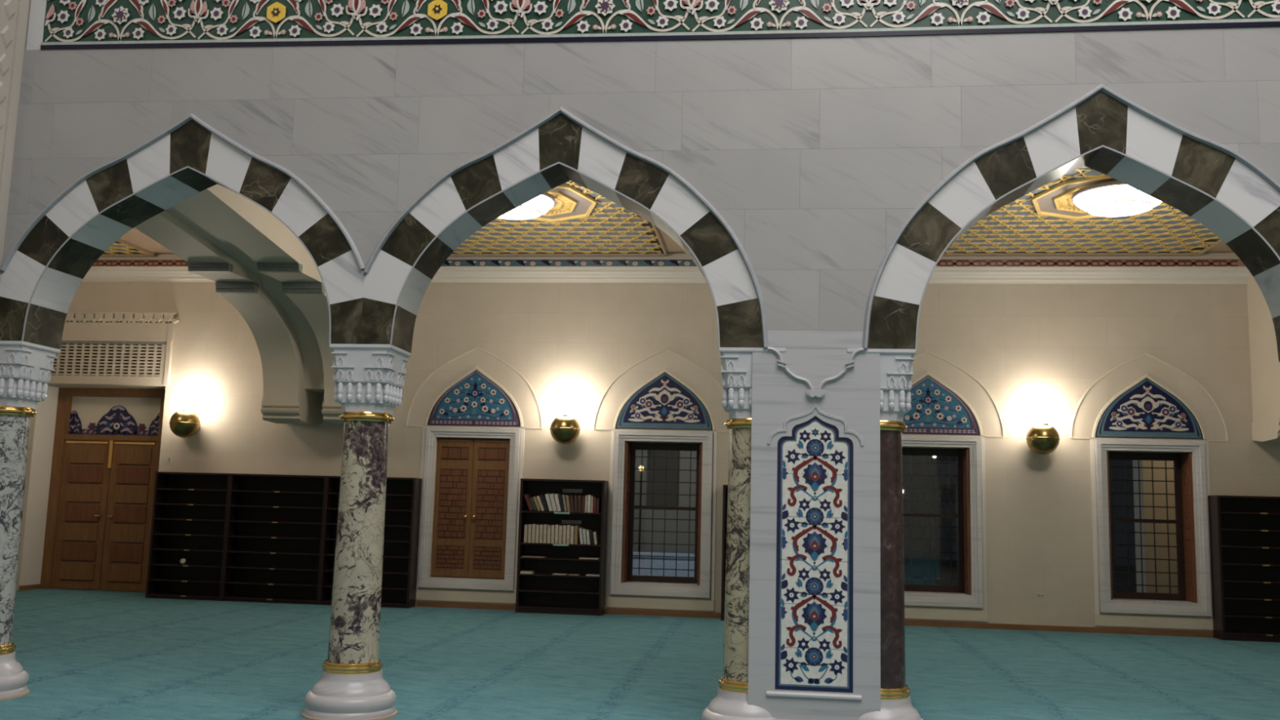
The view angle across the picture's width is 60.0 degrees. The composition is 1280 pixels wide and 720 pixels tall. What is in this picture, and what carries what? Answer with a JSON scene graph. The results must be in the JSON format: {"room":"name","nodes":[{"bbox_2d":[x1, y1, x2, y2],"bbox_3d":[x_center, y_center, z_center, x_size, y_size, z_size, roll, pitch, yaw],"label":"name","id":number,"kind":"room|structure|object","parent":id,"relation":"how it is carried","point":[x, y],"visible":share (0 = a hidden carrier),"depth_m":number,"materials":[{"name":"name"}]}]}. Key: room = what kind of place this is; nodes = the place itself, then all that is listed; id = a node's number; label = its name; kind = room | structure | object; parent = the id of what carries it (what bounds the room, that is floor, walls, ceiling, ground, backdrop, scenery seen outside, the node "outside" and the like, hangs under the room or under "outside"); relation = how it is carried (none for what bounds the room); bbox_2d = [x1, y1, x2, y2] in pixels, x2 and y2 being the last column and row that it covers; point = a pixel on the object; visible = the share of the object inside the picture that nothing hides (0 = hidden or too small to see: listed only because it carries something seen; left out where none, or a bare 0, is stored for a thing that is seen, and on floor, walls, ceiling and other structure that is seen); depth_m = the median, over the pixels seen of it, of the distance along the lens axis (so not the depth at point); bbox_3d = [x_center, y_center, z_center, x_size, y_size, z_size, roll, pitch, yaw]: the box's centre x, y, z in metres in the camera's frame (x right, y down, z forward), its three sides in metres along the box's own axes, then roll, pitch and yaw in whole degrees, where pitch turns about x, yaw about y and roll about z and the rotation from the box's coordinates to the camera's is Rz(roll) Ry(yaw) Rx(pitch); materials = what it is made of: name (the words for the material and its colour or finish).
{"room":"mosque","nodes":[
{"label":"mosque","id":0,"kind":"room"},
{"bbox_2d":[0,0,31,283],"bbox_3d":[-6.266,-4.429,1.353,0.638,12.000,16.020,1,-8,7],"label":"wall","id":1,"kind":"structure","parent":0,"point":[14,14],"depth_m":8.88,"materials":[{"name":"stone"}]},
{"bbox_2d":[0,588,1279,719],"bbox_3d":[-1.465,2.249,4.674,24.000,0.120,25.472,1,-8,7],"label":"floor","id":2,"kind":"structure","parent":0,"point":[85,654],"depth_m":11.16,"materials":[{"name":"teal carpet"}]},
{"bbox_2d":[0,340,60,700],"bbox_3d":[-5.111,1.244,8.808,0.690,2.754,0.690,1,-8,7],"label":"marble column","id":3,"kind":"structure","parent":2,"relation":"on","point":[25,367],"depth_m":8.75,"materials":[{"name":"white stone"}]},
{"bbox_2d":[145,471,230,600],"bbox_3d":[-6.895,2.707,17.104,1.220,1.920,0.337,1,-8,7],"label":"shoe rack","id":4,"kind":"object","parent":2,"relation":"on","point":[189,515],"visible":0.95,"depth_m":17.21,"materials":[{"name":"brown wood"}]},
{"bbox_2d":[221,473,326,604],"bbox_3d":[-5.526,2.721,16.936,1.540,1.920,0.337,1,-8,7],"label":"shoe rack","id":5,"kind":"object","parent":2,"relation":"on","point":[274,529],"visible":0.91,"depth_m":17.05,"materials":[{"name":"brown wood"}]},
{"bbox_2d":[302,343,411,719],"bbox_3d":[-2.127,1.276,8.441,0.690,2.754,0.690,1,-8,7],"label":"marble column","id":6,"kind":"structure","parent":2,"relation":"on","point":[368,379],"depth_m":8.30,"materials":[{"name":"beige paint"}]},
{"bbox_2d":[318,475,422,608],"bbox_3d":[-4.072,2.737,16.757,1.390,1.920,0.337,1,-8,7],"label":"shoe rack","id":7,"kind":"object","parent":2,"relation":"on","point":[403,495],"visible":0.44,"depth_m":16.80,"materials":[{"name":"brown wood"}]},
{"bbox_2d":[515,478,608,615],"bbox_3d":[-1.151,2.753,16.400,1.265,1.950,0.337,1,-8,7],"label":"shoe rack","id":8,"kind":"object","parent":2,"relation":"on","point":[543,592],"visible":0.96,"depth_m":16.47,"materials":[{"name":"brown wood"}]},
{"bbox_2d":[523,524,528,542],"bbox_3d":[-1.679,2.581,16.486,0.052,0.262,0.190,1,-8,7],"label":"book","id":9,"kind":"object","parent":8,"relation":"on","point":[526,526],"visible":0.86,"depth_m":16.40,"materials":[{"name":"beige paper"}]},
{"bbox_2d":[520,570,534,573],"bbox_3d":[-1.663,3.132,16.346,0.180,0.035,0.155,1,-8,7],"label":"flat book","id":10,"kind":"object","parent":8,"relation":"on","point":[521,571],"visible":1,"depth_m":16.28,"materials":[{"name":"beige paper"}]},
{"bbox_2d":[524,493,533,511],"bbox_3d":[-1.644,2.126,16.543,0.152,0.251,0.190,1,-8,7],"label":"book","id":11,"kind":"object","parent":8,"relation":"on","point":[527,496],"visible":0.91,"depth_m":16.45,"materials":[{"name":"red paper"}]},
{"bbox_2d":[527,524,532,542],"bbox_3d":[-1.621,2.579,16.479,0.052,0.268,0.190,1,-8,7],"label":"book","id":12,"kind":"object","parent":8,"relation":"on","point":[530,526],"visible":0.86,"depth_m":16.39,"materials":[{"name":"beige paper"}]},
{"bbox_2d":[529,497,537,511],"bbox_3d":[-1.574,2.151,16.531,0.127,0.203,0.190,1,-8,7],"label":"book","id":13,"kind":"object","parent":8,"relation":"on","point":[531,500],"visible":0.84,"depth_m":16.44,"materials":[{"name":"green paper"}]},
{"bbox_2d":[521,555,546,557],"bbox_3d":[-1.567,2.906,16.365,0.340,0.013,0.155,1,-8,7],"label":"flat book","id":14,"kind":"object","parent":8,"relation":"on","point":[522,556],"visible":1,"depth_m":16.30,"materials":[{"name":"beige paper"}]},
{"bbox_2d":[531,524,537,542],"bbox_3d":[-1.564,2.577,16.473,0.052,0.274,0.190,1,-8,7],"label":"book","id":15,"kind":"object","parent":8,"relation":"on","point":[533,531],"visible":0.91,"depth_m":16.38,"materials":[{"name":"beige paper"}]},
{"bbox_2d":[532,496,541,511],"bbox_3d":[-1.520,2.142,16.526,0.135,0.221,0.190,1,-8,7],"label":"book","id":16,"kind":"object","parent":8,"relation":"on","point":[535,498],"visible":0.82,"depth_m":16.43,"materials":[{"name":"beige paper"}]},
{"bbox_2d":[535,524,539,542],"bbox_3d":[-1.506,2.583,16.465,0.052,0.262,0.190,1,-8,7],"label":"book","id":17,"kind":"object","parent":8,"relation":"on","point":[537,526],"visible":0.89,"depth_m":16.38,"materials":[{"name":"beige paper"}]},
{"bbox_2d":[536,495,544,511],"bbox_3d":[-1.465,2.139,16.520,0.131,0.229,0.190,1,-8,7],"label":"book","id":18,"kind":"object","parent":8,"relation":"on","point":[538,497],"visible":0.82,"depth_m":16.43,"materials":[{"name":"beige paper"}]},
{"bbox_2d":[538,524,543,542],"bbox_3d":[-1.449,2.581,16.458,0.052,0.268,0.190,1,-8,7],"label":"book","id":19,"kind":"object","parent":8,"relation":"on","point":[541,526],"visible":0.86,"depth_m":16.36,"materials":[{"name":"beige paper"}]},
{"bbox_2d":[539,493,548,511],"bbox_3d":[-1.410,2.128,16.514,0.144,0.253,0.190,1,-8,7],"label":"book","id":20,"kind":"object","parent":8,"relation":"on","point":[543,498],"visible":0.88,"depth_m":16.43,"materials":[{"name":"brown paper"}]},
{"bbox_2d":[542,524,549,542],"bbox_3d":[-1.391,2.579,16.451,0.052,0.274,0.190,1,-8,7],"label":"book","id":21,"kind":"object","parent":8,"relation":"on","point":[545,526],"visible":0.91,"depth_m":16.36,"materials":[{"name":"beige paper"}]},
{"bbox_2d":[546,524,551,543],"bbox_3d":[-1.334,2.585,16.444,0.052,0.262,0.190,1,-8,7],"label":"book","id":22,"kind":"object","parent":8,"relation":"on","point":[548,529],"visible":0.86,"depth_m":16.35,"materials":[{"name":"beige paper"}]},
{"bbox_2d":[545,493,553,511],"bbox_3d":[-1.339,2.123,16.506,0.129,0.265,0.190,1,-8,7],"label":"book","id":23,"kind":"object","parent":8,"relation":"on","point":[547,495],"visible":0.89,"depth_m":16.42,"materials":[{"name":"white paper"}]},
{"bbox_2d":[551,524,555,543],"bbox_3d":[-1.276,2.583,16.437,0.052,0.268,0.190,1,-8,7],"label":"book","id":24,"kind":"object","parent":8,"relation":"on","point":[553,526],"visible":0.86,"depth_m":16.35,"materials":[{"name":"beige paper"}]},
{"bbox_2d":[549,493,557,511],"bbox_3d":[-1.274,2.123,16.498,0.130,0.266,0.190,1,-8,7],"label":"book","id":25,"kind":"object","parent":8,"relation":"on","point":[551,495],"visible":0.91,"depth_m":16.41,"materials":[{"name":"white paper"}]},
{"bbox_2d":[554,524,560,543],"bbox_3d":[-1.218,2.580,16.430,0.052,0.274,0.190,1,-8,7],"label":"book","id":26,"kind":"object","parent":8,"relation":"on","point":[557,526],"visible":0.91,"depth_m":16.34,"materials":[{"name":"beige paper"}]},
{"bbox_2d":[554,493,561,511],"bbox_3d":[-1.209,2.124,16.491,0.120,0.265,0.190,1,-8,7],"label":"book","id":27,"kind":"object","parent":8,"relation":"on","point":[556,495],"visible":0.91,"depth_m":16.40,"materials":[{"name":"white paper"}]},
{"bbox_2d":[558,525,563,543],"bbox_3d":[-1.161,2.587,16.422,0.052,0.262,0.190,1,-8,7],"label":"book","id":28,"kind":"object","parent":8,"relation":"on","point":[560,534],"visible":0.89,"depth_m":16.33,"materials":[{"name":"beige paper"}]},
{"bbox_2d":[558,493,564,511],"bbox_3d":[-1.152,2.126,16.483,0.096,0.262,0.190,1,-8,7],"label":"book","id":29,"kind":"object","parent":8,"relation":"on","point":[559,495],"visible":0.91,"depth_m":16.39,"materials":[{"name":"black paper"}]},
{"bbox_2d":[562,524,566,543],"bbox_3d":[-1.103,2.585,16.416,0.052,0.268,0.190,1,-8,7],"label":"book","id":30,"kind":"object","parent":8,"relation":"on","point":[564,528],"visible":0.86,"depth_m":16.32,"materials":[{"name":"beige paper"}]},
{"bbox_2d":[561,494,567,511],"bbox_3d":[-1.105,2.131,16.477,0.089,0.253,0.190,1,-8,7],"label":"book","id":31,"kind":"object","parent":8,"relation":"on","point":[564,500],"visible":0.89,"depth_m":16.39,"materials":[{"name":"beige paper"}]},
{"bbox_2d":[565,495,570,511],"bbox_3d":[-1.053,2.136,16.470,0.083,0.244,0.190,1,-8,7],"label":"book","id":32,"kind":"object","parent":8,"relation":"on","point":[567,497],"visible":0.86,"depth_m":16.38,"materials":[{"name":"beige paper"}]},
{"bbox_2d":[566,524,572,543],"bbox_3d":[-1.046,2.582,16.409,0.052,0.274,0.190,1,-8,7],"label":"book","id":33,"kind":"object","parent":8,"relation":"on","point":[568,526],"visible":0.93,"depth_m":16.32,"materials":[{"name":"beige paper"}]},
{"bbox_2d":[561,520,581,524],"bbox_3d":[-1.024,2.425,16.568,0.300,0.056,0.012,1,-8,7],"label":"sign plate","id":34,"kind":"object","parent":8,"relation":"attached to","point":[563,522],"visible":1,"depth_m":16.57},
{"bbox_2d":[569,495,573,511],"bbox_3d":[-0.995,2.137,16.463,0.074,0.244,0.190,1,-8,7],"label":"book","id":35,"kind":"object","parent":8,"relation":"on","point":[571,497],"visible":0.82,"depth_m":16.37,"materials":[{"name":"brown paper"}]},
{"bbox_2d":[569,525,574,544],"bbox_3d":[-0.988,2.589,16.401,0.052,0.262,0.190,1,-8,7],"label":"book","id":36,"kind":"object","parent":8,"relation":"on","point":[572,527],"visible":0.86,"depth_m":16.31,"materials":[{"name":"beige paper"}]},
{"bbox_2d":[562,488,582,493],"bbox_3d":[-1.011,1.964,16.629,0.300,0.056,0.012,1,-8,7],"label":"sign plate","id":37,"kind":"object","parent":8,"relation":"attached to","point":[569,491],"visible":1,"depth_m":16.62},
{"bbox_2d":[573,495,577,511],"bbox_3d":[-0.937,2.138,16.456,0.064,0.243,0.190,1,-8,7],"label":"book","id":38,"kind":"object","parent":8,"relation":"on","point":[575,497],"visible":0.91,"depth_m":16.36,"materials":[{"name":"brown paper"}]},
{"bbox_2d":[573,525,580,544],"bbox_3d":[-0.931,2.586,16.394,0.052,0.268,0.190,1,-8,7],"label":"book","id":39,"kind":"object","parent":8,"relation":"on","point":[576,535],"visible":0.98,"depth_m":16.30,"materials":[{"name":"brown paper"}]},
{"bbox_2d":[577,495,583,512],"bbox_3d":[-0.882,2.136,16.449,0.060,0.247,0.190,1,-8,7],"label":"book","id":40,"kind":"object","parent":8,"relation":"on","point":[580,497],"visible":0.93,"depth_m":16.36,"materials":[{"name":"brown paper"}]},
{"bbox_2d":[578,527,583,544],"bbox_3d":[-0.855,2.602,16.383,0.077,0.239,0.190,1,-8,7],"label":"book","id":41,"kind":"object","parent":8,"relation":"on","point":[580,531],"visible":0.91,"depth_m":16.29,"materials":[{"name":"white paper"}]},
{"bbox_2d":[581,496,585,512],"bbox_3d":[-0.828,2.143,16.442,0.045,0.235,0.190,1,-8,7],"label":"book","id":42,"kind":"object","parent":8,"relation":"on","point":[583,497],"visible":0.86,"depth_m":16.35,"materials":[{"name":"brown paper"}]},
{"bbox_2d":[582,528,587,544],"bbox_3d":[-0.803,2.608,16.376,0.076,0.227,0.190,1,-8,7],"label":"book","id":43,"kind":"object","parent":8,"relation":"on","point":[584,537],"visible":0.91,"depth_m":16.29,"materials":[{"name":"white paper"}]},
{"bbox_2d":[584,495,587,512],"bbox_3d":[-0.785,2.136,16.437,0.035,0.250,0.190,1,-8,7],"label":"book","id":44,"kind":"object","parent":8,"relation":"on","point":[586,496],"visible":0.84,"depth_m":16.34,"materials":[{"name":"beige paper"}]},
{"bbox_2d":[586,529,591,544],"bbox_3d":[-0.751,2.615,16.369,0.074,0.215,0.190,1,-8,7],"label":"book","id":45,"kind":"object","parent":8,"relation":"on","point":[588,535],"visible":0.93,"depth_m":16.28,"materials":[{"name":"white paper"}]},
{"bbox_2d":[586,494,593,512],"bbox_3d":[-0.739,2.131,16.432,0.050,0.260,0.190,1,-8,7],"label":"book","id":46,"kind":"object","parent":8,"relation":"on","point":[588,507],"visible":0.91,"depth_m":16.34,"materials":[{"name":"white paper"}]},
{"bbox_2d":[589,530,594,544],"bbox_3d":[-0.700,2.621,16.362,0.072,0.203,0.190,1,-8,7],"label":"book","id":47,"kind":"object","parent":8,"relation":"on","point":[591,534],"visible":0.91,"depth_m":16.27,"materials":[{"name":"black paper"}]},
{"bbox_2d":[591,496,595,512],"bbox_3d":[-0.697,2.142,16.426,0.030,0.240,0.190,1,-8,7],"label":"book","id":48,"kind":"object","parent":8,"relation":"on","point":[592,497],"visible":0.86,"depth_m":16.34,"materials":[{"name":"beige paper"}]},
{"bbox_2d":[592,497,598,512],"bbox_3d":[-0.657,2.152,16.420,0.045,0.220,0.190,1,-8,7],"label":"book","id":49,"kind":"object","parent":8,"relation":"on","point":[594,499],"visible":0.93,"depth_m":16.33,"materials":[{"name":"red paper"}]},
{"bbox_2d":[592,531,599,544],"bbox_3d":[-0.648,2.627,16.355,0.071,0.192,0.190,1,-8,7],"label":"book","id":50,"kind":"object","parent":8,"relation":"on","point":[596,540],"visible":1,"depth_m":16.27,"materials":[{"name":"beige paper"}]},
{"bbox_2d":[595,498,600,512],"bbox_3d":[-0.612,2.158,16.413,0.040,0.210,0.190,1,-8,7],"label":"book","id":51,"kind":"object","parent":8,"relation":"on","point":[598,500],"visible":0.93,"depth_m":16.32,"materials":[{"name":"brown paper"}]},
{"bbox_2d":[720,484,728,620],"bbox_3d":[1.792,2.794,16.038,1.195,1.930,0.337,1,-8,7],"label":"shoe rack","id":52,"kind":"object","parent":2,"relation":"on","point":[725,486],"visible":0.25,"depth_m":16.01,"materials":[{"name":"brown wood"}]},
{"bbox_2d":[702,347,786,719],"bbox_3d":[0.806,1.307,8.081,0.690,2.754,0.690,1,-8,7],"label":"marble column","id":53,"kind":"structure","parent":2,"relation":"on","point":[731,701],"depth_m":7.95,"materials":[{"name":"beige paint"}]},
{"bbox_2d":[360,106,768,352],"bbox_3d":[-0.546,-0.987,8.539,3.079,1.843,0.500,1,-8,7],"label":"pointed arch","id":54,"kind":"object","parent":53,"relation":"on","point":[559,148],"visible":1,"depth_m":8.42,"materials":[{"name":"stone"}]},
{"bbox_2d":[747,329,880,719],"bbox_3d":[1.256,1.244,8.009,0.966,2.884,0.520,1,-8,7],"label":"pier","id":55,"kind":"object","parent":2,"relation":"on","point":[815,616],"visible":1,"depth_m":7.81,"materials":[{"name":"stone"}]},
{"bbox_2d":[847,348,923,719],"bbox_3d":[1.716,1.317,7.969,0.690,2.754,0.690,1,-8,7],"label":"marble column","id":56,"kind":"structure","parent":2,"relation":"on","point":[895,365],"depth_m":7.83,"materials":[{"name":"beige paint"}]},
{"bbox_2d":[862,84,1279,361],"bbox_3d":[3.258,-0.996,8.078,3.256,1.943,0.500,1,-8,7],"label":"pointed arch","id":57,"kind":"object","parent":56,"relation":"on","point":[1102,131],"visible":1,"depth_m":7.96,"materials":[{"name":"stone"}]},
{"bbox_2d":[1208,495,1279,642],"bbox_3d":[8.531,2.856,15.211,1.195,1.950,0.337,1,-8,7],"label":"shoe rack","id":58,"kind":"object","parent":2,"relation":"on","point":[1244,531],"visible":1,"depth_m":15.33,"materials":[{"name":"brown wood"}]},
{"bbox_2d":[1,26,1279,330],"bbox_3d":[-0.759,-0.616,8.530,22.800,6.600,0.470,1,-8,7],"label":"wall","id":59,"kind":"structure","parent":0,"point":[815,153],"depth_m":8.29,"materials":[{"name":"stone"}]},
{"bbox_2d":[0,113,365,349],"bbox_3d":[-3.560,-1.020,8.909,3.018,1.842,0.500,1,-8,7],"label":"pointed arch","id":60,"kind":"object","parent":59,"relation":"attached to","point":[42,273],"visible":0.98,"depth_m":8.80,"materials":[{"name":"stone"}]},
{"bbox_2d":[164,203,324,394],"bbox_3d":[-5.232,-1.113,13.495,0.400,2.240,8.102,1,-8,7],"label":"arch","id":61,"kind":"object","parent":59,"relation":"attached to","point":[312,357],"depth_m":15.69,"materials":[{"name":"paint"}]},
{"bbox_2d":[26,0,1279,49],"bbox_3d":[1.503,-3.150,8.353,13.120,1.502,0.047,1,-8,7],"label":"carved frieze","id":62,"kind":"object","parent":59,"relation":"attached to","point":[53,24],"visible":1,"depth_m":8.53,"materials":[{"name":"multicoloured tile"}]},
{"bbox_2d":[16,253,1279,631],"bbox_3d":[0.255,0.967,16.921,22.800,5.700,0.500,1,-8,7],"label":"wall","id":63,"kind":"structure","parent":0,"point":[1027,344],"depth_m":16.38,"materials":[{"name":"beige paint"}]},
{"bbox_2d":[18,386,165,592],"bbox_3d":[-8.656,1.980,18.003,2.790,3.500,0.770,1,-8,7],"label":"door","id":64,"kind":"structure","parent":63,"relation":"in","point":[95,451],"depth_m":18.14,"materials":[{"name":"brown wood"}]},
{"bbox_2d":[47,311,179,386],"bbox_3d":[-8.746,-0.193,17.859,2.680,1.185,0.110,1,-8,7],"label":"balcony railing","id":65,"kind":"object","parent":63,"relation":"attached to","point":[135,353],"visible":0.79,"depth_m":17.83,"materials":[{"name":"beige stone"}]},
{"bbox_2d":[49,343,161,376],"bbox_3d":[-8.867,-0.002,17.878,2.440,0.515,0.036,1,-8,7],"label":"grille","id":66,"kind":"object","parent":65,"relation":"attached to","point":[73,359],"depth_m":17.83,"materials":[{"name":"beige stone"}]},
{"bbox_2d":[92,259,187,266],"bbox_3d":[-8.249,-1.562,18.015,5.600,0.123,0.048,1,-8,7],"label":"trim","id":67,"kind":"structure","parent":63,"relation":"attached to","point":[99,262],"depth_m":17.98,"materials":[{"name":"paint"}]},
{"bbox_2d":[81,266,213,281],"bbox_3d":[-8.259,-1.394,17.952,5.600,0.227,0.130,1,-8,7],"label":"trim","id":68,"kind":"structure","parent":63,"relation":"attached to","point":[95,273],"depth_m":17.91,"materials":[{"name":"white paint"}]},
{"bbox_2d":[168,390,201,437],"bbox_3d":[-7.091,0.845,17.320,0.462,0.747,0.501,1,-8,7],"label":"wall sconce","id":69,"kind":"object","parent":63,"relation":"attached to","point":[184,423],"visible":1,"depth_m":17.15,"materials":[{"name":"brown metal"}]},
{"bbox_2d":[431,438,474,577],"bbox_3d":[-2.863,2.250,16.954,0.577,2.090,0.040,1,-8,7],"label":"shutter","id":70,"kind":"object","parent":63,"relation":"attached to","point":[452,534],"depth_m":16.92,"materials":[{"name":"brown wood"}]},
{"bbox_2d":[415,426,524,603],"bbox_3d":[-2.579,2.342,16.879,1.600,2.612,0.215,1,-8,7],"label":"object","id":71,"kind":"structure","parent":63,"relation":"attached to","point":[474,531],"depth_m":16.86,"materials":[{"name":"wood"}]},
{"bbox_2d":[405,346,542,429],"bbox_3d":[-2.535,0.414,17.069,2.158,1.258,0.023,1,-8,7],"label":"molding","id":72,"kind":"structure","parent":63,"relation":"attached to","point":[475,398],"depth_m":17.04,"materials":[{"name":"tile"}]},
{"bbox_2d":[467,439,510,578],"bbox_3d":[-2.284,2.256,16.883,0.577,2.090,0.040,1,-8,7],"label":"shutter","id":73,"kind":"object","parent":63,"relation":"attached to","point":[489,464],"depth_m":16.86,"materials":[{"name":"brown wood"}]},
{"bbox_2d":[549,394,580,444],"bbox_3d":[-1.112,0.888,16.588,0.462,0.747,0.501,1,-8,7],"label":"wall sconce","id":74,"kind":"object","parent":63,"relation":"attached to","point":[565,428],"visible":1,"depth_m":16.42,"materials":[{"name":"brown metal"}]},
{"bbox_2d":[431,266,706,282],"bbox_3d":[-0.826,-1.315,17.039,6.379,0.227,0.130,1,-8,7],"label":"trim","id":75,"kind":"structure","parent":63,"relation":"attached to","point":[445,273],"depth_m":17.05,"materials":[{"name":"white paint"}]},
{"bbox_2d":[441,259,696,266],"bbox_3d":[-0.771,-1.483,17.096,6.470,0.123,0.048,1,-8,7],"label":"trim","id":76,"kind":"structure","parent":63,"relation":"attached to","point":[447,262],"depth_m":17.12,"materials":[{"name":"paint"}]},
{"bbox_2d":[592,348,729,432],"bbox_3d":[0.374,0.445,16.712,2.158,1.258,0.023,1,-8,7],"label":"molding","id":77,"kind":"structure","parent":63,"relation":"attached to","point":[664,401],"depth_m":16.68,"materials":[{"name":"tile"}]},
{"bbox_2d":[605,430,717,611],"bbox_3d":[0.351,2.396,16.689,1.600,2.612,0.556,1,-8,7],"label":"window","id":78,"kind":"structure","parent":63,"relation":"in","point":[666,495],"depth_m":16.72,"materials":[{"name":"glass"}]},
{"bbox_2d":[621,442,630,582],"bbox_3d":[-0.210,2.295,16.737,0.038,2.085,0.320,1,-8,7],"label":"shutter","id":79,"kind":"object","parent":78,"relation":"attached to","point":[625,463],"depth_m":16.64,"materials":[{"name":"red wood"}]},
{"bbox_2d":[697,444,702,585],"bbox_3d":[0.909,2.307,16.600,0.038,2.085,0.320,1,-8,7],"label":"shutter","id":80,"kind":"object","parent":78,"relation":"attached to","point":[700,460],"depth_m":16.44,"materials":[{"name":"red wood"}]},
{"bbox_2d":[416,601,1213,637],"bbox_3d":[4.044,3.762,15.820,14.950,0.075,0.020,1,-8,7],"label":"baseboard","id":81,"kind":"structure","parent":63,"relation":"attached to","point":[430,604],"depth_m":15.75,"materials":[{"name":"brown wood"}]},
{"bbox_2d":[902,435,987,621],"bbox_3d":[4.198,2.437,16.217,1.600,2.612,0.556,1,-8,7],"label":"window","id":82,"kind":"structure","parent":63,"relation":"in","point":[939,486],"depth_m":16.27,"materials":[{"name":"stone"}]},
{"bbox_2d":[962,448,970,595],"bbox_3d":[4.756,2.348,16.127,0.038,2.085,0.320,1,-8,7],"label":"shutter","id":83,"kind":"object","parent":82,"relation":"attached to","point":[966,473],"depth_m":16.06,"materials":[{"name":"red wood"}]},
{"bbox_2d":[902,351,1004,437],"bbox_3d":[4.221,0.486,16.239,2.158,1.258,0.023,1,-8,7],"label":"lunette","id":84,"kind":"object","parent":63,"relation":"attached to","point":[936,407],"visible":0.65,"depth_m":16.19,"materials":[{"name":"tile"}]},
{"bbox_2d":[1036,592,1044,598],"bbox_3d":[5.675,3.336,15.683,0.110,0.070,0.013,1,-8,7],"label":"power outlet","id":85,"kind":"object","parent":63,"relation":"attached to","point":[1038,595],"visible":1,"depth_m":15.68,"materials":[{"name":"white plastic"}]},
{"bbox_2d":[1025,401,1060,454],"bbox_3d":[5.718,0.971,15.748,0.462,0.747,0.501,1,-8,7],"label":"wall sconce","id":86,"kind":"object","parent":63,"relation":"attached to","point":[1042,438],"visible":1,"depth_m":15.58,"materials":[{"name":"brown metal"}]},
{"bbox_2d":[928,266,1249,284],"bbox_3d":[5.527,-1.247,16.258,6.419,0.227,0.130,1,-8,7],"label":"trim","id":87,"kind":"structure","parent":63,"relation":"attached to","point":[940,274],"depth_m":16.12,"materials":[{"name":"white paint"}]},
{"bbox_2d":[936,259,1245,266],"bbox_3d":[5.537,-1.415,16.321,6.419,0.123,0.048,1,-8,7],"label":"trim","id":88,"kind":"structure","parent":63,"relation":"attached to","point":[941,262],"depth_m":16.17,"materials":[{"name":"paint"}]},
{"bbox_2d":[1070,352,1228,441],"bbox_3d":[7.268,0.518,15.865,2.158,1.258,0.023,1,-8,7],"label":"arch molding","id":89,"kind":"structure","parent":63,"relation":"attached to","point":[1146,408],"depth_m":15.83,"materials":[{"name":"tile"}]},
{"bbox_2d":[1090,439,1213,630],"bbox_3d":[7.245,2.470,15.842,1.600,2.612,0.556,1,-8,7],"label":"window","id":90,"kind":"structure","parent":63,"relation":"in","point":[1144,527],"depth_m":15.85,"materials":[{"name":"glass"}]},
{"bbox_2d":[1106,451,1112,599],"bbox_3d":[6.683,2.368,15.891,0.038,2.085,0.320,1,-8,7],"label":"shutter","id":91,"kind":"object","parent":90,"relation":"attached to","point":[1109,580],"depth_m":15.68,"materials":[{"name":"red wood"}]},
{"bbox_2d":[1180,453,1197,603],"bbox_3d":[7.803,2.380,15.753,0.038,2.085,0.320,1,-8,7],"label":"shutter","id":92,"kind":"object","parent":90,"relation":"attached to","point":[1188,558],"depth_m":15.71,"materials":[{"name":"red wood"}]},
{"bbox_2d":[120,226,1234,253],"bbox_3d":[-0.188,-2.228,13.043,23.000,0.120,8.122,1,-8,7],"label":"ceiling","id":93,"kind":"structure","parent":0,"point":[134,236],"depth_m":16.76,"materials":[{"name":"beige paint"}]},
{"bbox_2d":[101,238,155,256],"bbox_3d":[-9.602,-2.051,15.655,2.940,0.050,5.060,1,-8,7],"label":"ceiling","id":94,"kind":"structure","parent":93,"relation":"attached to","point":[121,247],"depth_m":17.71,"materials":[{"name":"yellow paint"}]},
{"bbox_2d":[134,210,322,424],"bbox_3d":[-5.710,-0.870,13.521,0.590,2.740,8.102,1,-8,7],"label":"arch","id":95,"kind":"object","parent":93,"relation":"attached to","point":[286,399],"visible":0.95,"depth_m":15.87,"materials":[{"name":"paint"}]},
{"bbox_2d":[178,183,344,424],"bbox_3d":[-4.768,-0.860,13.405,0.590,2.740,8.102,1,-8,7],"label":"arch","id":96,"kind":"object","parent":93,"relation":"attached to","point":[278,254],"visible":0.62,"depth_m":14.00,"materials":[{"name":"paint"}]},
{"bbox_2d":[449,180,666,256],"bbox_3d":[-1.975,-2.133,13.470,3.910,0.062,7.560,1,-8,7],"label":"ceiling","id":97,"kind":"structure","parent":93,"relation":"attached to","point":[581,221],"depth_m":15.82,"materials":[{"name":"yellow paint"}]},
{"bbox_2d":[497,191,555,219],"bbox_3d":[-1.548,-1.885,13.486,1.030,0.295,1.030,1,-8,7],"label":"ceiling lamp","id":98,"kind":"object","parent":97,"relation":"attached to","point":[540,205],"visible":0.38,"depth_m":13.34,"materials":[{"name":"white glass"}]},
{"bbox_2d":[942,166,1222,256],"bbox_3d":[5.305,-2.055,12.576,4.680,0.062,7.560,1,-8,7],"label":"ceiling","id":99,"kind":"structure","parent":93,"relation":"attached to","point":[1046,220],"depth_m":14.90,"materials":[{"name":"yellow paint"}]},
{"bbox_2d":[1071,180,1161,217],"bbox_3d":[5.469,-1.811,12.625,1.030,0.295,1.030,1,-8,7],"label":"ceiling lamp","id":100,"kind":"object","parent":99,"relation":"attached to","point":[1117,198],"visible":0.8,"depth_m":12.39,"materials":[{"name":"white glass"}]},
{"bbox_2d":[1246,272,1279,442],"bbox_3d":[8.477,-0.719,11.778,0.580,2.740,8.102,1,-8,7],"label":"arch","id":101,"kind":"object","parent":93,"relation":"attached to","point":[1264,363],"visible":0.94,"depth_m":15.35,"materials":[{"name":"paint"}]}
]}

